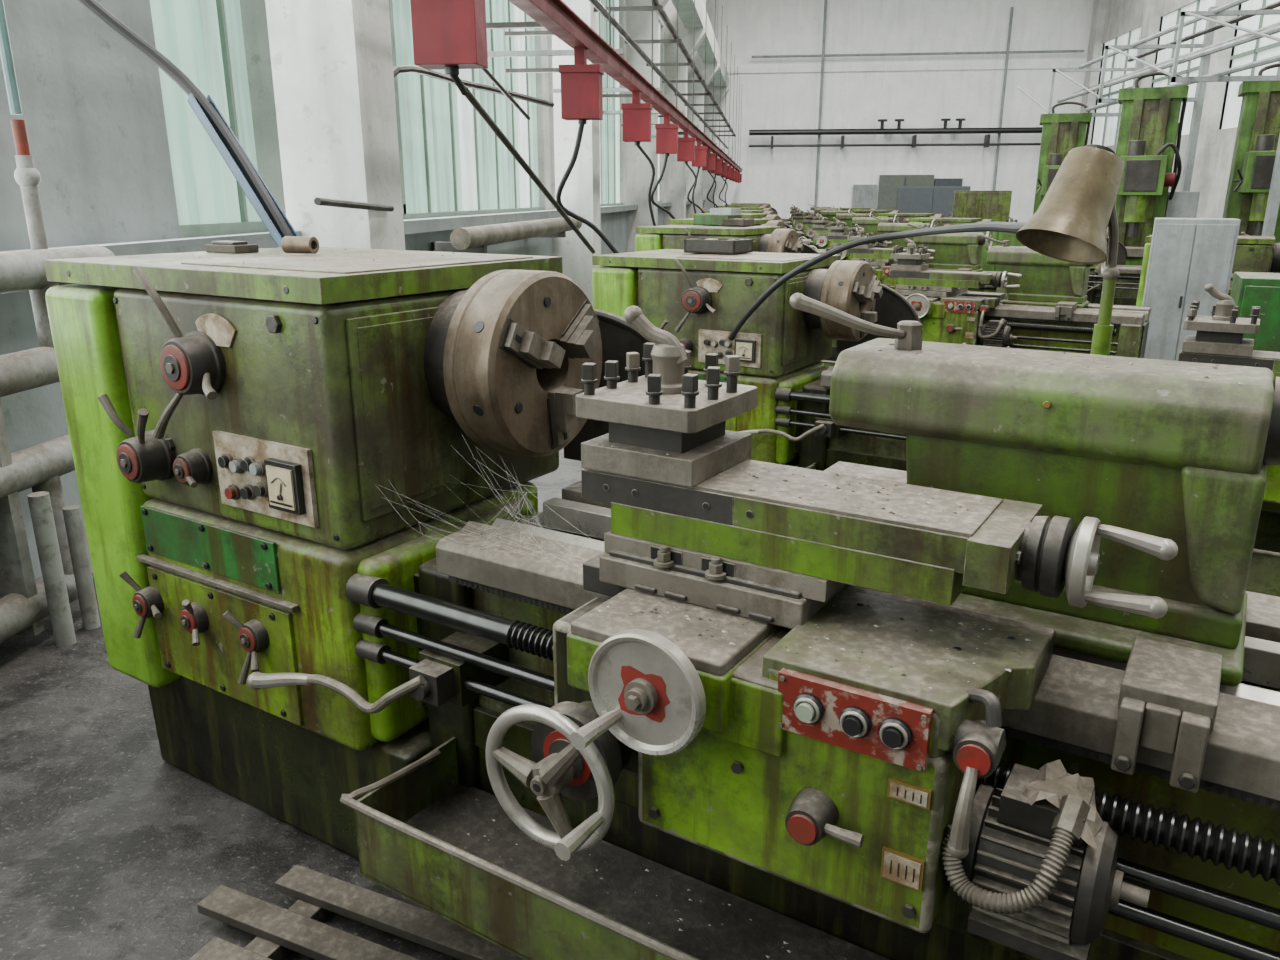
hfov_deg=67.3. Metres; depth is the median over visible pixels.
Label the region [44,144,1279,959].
lathe
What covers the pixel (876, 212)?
lathe
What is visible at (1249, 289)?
cabinet
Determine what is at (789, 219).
lathe
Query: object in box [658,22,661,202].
window
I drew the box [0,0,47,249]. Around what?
gas pipe
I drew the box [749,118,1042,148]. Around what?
pipe
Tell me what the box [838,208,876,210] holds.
lathe
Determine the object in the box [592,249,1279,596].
lathe
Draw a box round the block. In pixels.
[205,241,258,253]
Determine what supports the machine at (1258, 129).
on the floor
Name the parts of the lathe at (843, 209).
headstock lid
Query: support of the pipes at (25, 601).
on the floor
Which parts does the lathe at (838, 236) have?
headstock lid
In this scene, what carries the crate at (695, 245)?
on the lathe at (699, 299)
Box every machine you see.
[1033,101,1091,214]
[1101,72,1199,265]
[1222,63,1279,242]
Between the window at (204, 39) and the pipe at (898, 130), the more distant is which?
the pipe at (898, 130)
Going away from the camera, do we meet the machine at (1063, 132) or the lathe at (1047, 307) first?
the lathe at (1047, 307)
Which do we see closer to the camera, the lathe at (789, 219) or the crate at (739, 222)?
the crate at (739, 222)
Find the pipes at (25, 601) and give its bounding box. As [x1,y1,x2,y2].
[0,245,114,646]
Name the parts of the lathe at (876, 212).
headstock lid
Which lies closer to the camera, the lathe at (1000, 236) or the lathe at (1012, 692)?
the lathe at (1012, 692)
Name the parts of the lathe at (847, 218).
headstock lid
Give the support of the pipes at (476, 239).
attached to the wall at (320, 73)
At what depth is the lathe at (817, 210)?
29.44 m
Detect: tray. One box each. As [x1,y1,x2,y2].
[340,737,889,959]
[806,463,1279,596]
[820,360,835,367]
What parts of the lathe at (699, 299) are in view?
headstock lid, switch panel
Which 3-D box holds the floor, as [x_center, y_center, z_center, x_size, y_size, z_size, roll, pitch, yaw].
[7.450,-3.918,19.390,16.900,0.200,49.600,2,17,7]
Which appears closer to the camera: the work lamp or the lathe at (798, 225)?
the work lamp
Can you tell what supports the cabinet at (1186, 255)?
on the floor
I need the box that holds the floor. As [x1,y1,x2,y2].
[0,448,583,959]
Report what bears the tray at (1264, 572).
on the lathe at (699, 299)
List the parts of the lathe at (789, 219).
headstock lid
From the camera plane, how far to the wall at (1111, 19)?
28.93 m
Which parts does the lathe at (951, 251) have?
headstock lid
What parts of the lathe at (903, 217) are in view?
headstock lid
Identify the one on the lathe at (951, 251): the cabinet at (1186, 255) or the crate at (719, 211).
the crate at (719, 211)
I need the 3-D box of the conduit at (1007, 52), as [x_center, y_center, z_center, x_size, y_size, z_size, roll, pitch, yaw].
[11.446,-15.563,40.746,13.500,10.000,0.120,2,17,7]
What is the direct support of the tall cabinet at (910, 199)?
on the floor
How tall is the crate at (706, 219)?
0.090 m
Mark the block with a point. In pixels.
(235, 247)
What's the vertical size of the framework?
4.300 m
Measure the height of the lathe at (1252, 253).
1.268 m
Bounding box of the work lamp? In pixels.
[728,144,1123,355]
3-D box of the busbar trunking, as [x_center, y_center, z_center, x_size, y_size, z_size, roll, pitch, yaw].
[1.266,-8.431,21.783,1.314,4.905,41.500,2,17,7]
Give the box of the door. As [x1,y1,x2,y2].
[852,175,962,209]
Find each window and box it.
[150,0,267,237]
[389,0,543,218]
[598,0,623,205]
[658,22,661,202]
[1091,0,1279,145]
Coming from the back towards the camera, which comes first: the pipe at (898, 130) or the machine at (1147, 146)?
the pipe at (898, 130)
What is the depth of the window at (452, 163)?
9.78 m
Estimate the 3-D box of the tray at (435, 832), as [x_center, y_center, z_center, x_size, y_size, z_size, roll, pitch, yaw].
[0.448,0.899,1.594,2.367,0.192,0.339,10,19,31]
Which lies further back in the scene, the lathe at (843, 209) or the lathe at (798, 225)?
the lathe at (843, 209)
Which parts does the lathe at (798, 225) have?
headstock lid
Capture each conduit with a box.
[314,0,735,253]
[752,0,1083,206]
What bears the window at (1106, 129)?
in the wall at (1111, 19)
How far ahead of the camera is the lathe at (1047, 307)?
7.04 m
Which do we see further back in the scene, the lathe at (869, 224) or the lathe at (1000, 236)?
the lathe at (869, 224)
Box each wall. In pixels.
[0,0,717,579]
[714,0,1093,221]
[1080,0,1241,217]
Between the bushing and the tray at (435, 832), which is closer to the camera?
the tray at (435, 832)
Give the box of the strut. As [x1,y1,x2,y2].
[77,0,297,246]
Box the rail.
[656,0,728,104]
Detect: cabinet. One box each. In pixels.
[896,186,970,217]
[952,191,1011,221]
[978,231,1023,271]
[1142,218,1240,360]
[1230,272,1279,351]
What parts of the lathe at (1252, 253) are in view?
headstock lid, switch panel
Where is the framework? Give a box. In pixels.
[1017,0,1279,235]
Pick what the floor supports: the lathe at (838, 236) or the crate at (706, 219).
the lathe at (838, 236)
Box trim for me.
[403,200,704,234]
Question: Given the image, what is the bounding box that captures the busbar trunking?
[410,0,742,253]
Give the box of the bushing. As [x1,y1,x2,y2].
[281,236,318,253]
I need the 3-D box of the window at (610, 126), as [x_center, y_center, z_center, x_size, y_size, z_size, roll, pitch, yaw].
[-0.816,-6.994,16.357,0.170,4.580,6.365,2,17,7]
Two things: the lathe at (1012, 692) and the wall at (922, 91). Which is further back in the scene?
the wall at (922, 91)
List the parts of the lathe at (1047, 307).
headstock lid, rapid traverse motor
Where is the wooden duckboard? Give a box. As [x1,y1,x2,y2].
[189,864,523,959]
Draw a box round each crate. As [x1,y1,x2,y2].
[684,238,752,253]
[693,214,740,225]
[710,208,740,214]
[723,218,753,226]
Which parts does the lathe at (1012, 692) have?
switch panel, headstock lid, rapid traverse motor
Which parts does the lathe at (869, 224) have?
headstock lid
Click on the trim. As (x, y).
(418, 225)
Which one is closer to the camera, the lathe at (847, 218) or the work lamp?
the work lamp
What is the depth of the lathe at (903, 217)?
20.83 m
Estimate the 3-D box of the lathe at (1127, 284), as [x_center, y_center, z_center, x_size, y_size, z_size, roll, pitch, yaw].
[6.607,-2.394,11.656,4.479,1.268,1.077,10,19,31]
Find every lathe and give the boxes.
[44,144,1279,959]
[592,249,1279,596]
[635,225,1150,367]
[668,218,1007,299]
[690,213,936,263]
[701,210,898,249]
[716,206,851,231]
[725,204,841,225]
[731,203,833,221]
[741,208,873,238]
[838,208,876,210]
[846,210,951,217]
[877,213,1017,222]
[909,218,1097,270]
[1086,227,1249,306]
[1136,235,1279,306]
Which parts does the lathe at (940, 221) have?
headstock lid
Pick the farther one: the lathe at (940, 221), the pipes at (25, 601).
the lathe at (940, 221)
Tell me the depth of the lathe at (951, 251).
10.35 m
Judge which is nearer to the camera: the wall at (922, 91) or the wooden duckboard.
the wooden duckboard
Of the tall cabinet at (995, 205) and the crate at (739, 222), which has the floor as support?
the tall cabinet at (995, 205)
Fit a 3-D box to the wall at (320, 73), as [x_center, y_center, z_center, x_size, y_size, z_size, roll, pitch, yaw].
[-0.196,-9.570,18.752,0.880,11.000,49.000,2,17,7]
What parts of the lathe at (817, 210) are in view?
headstock lid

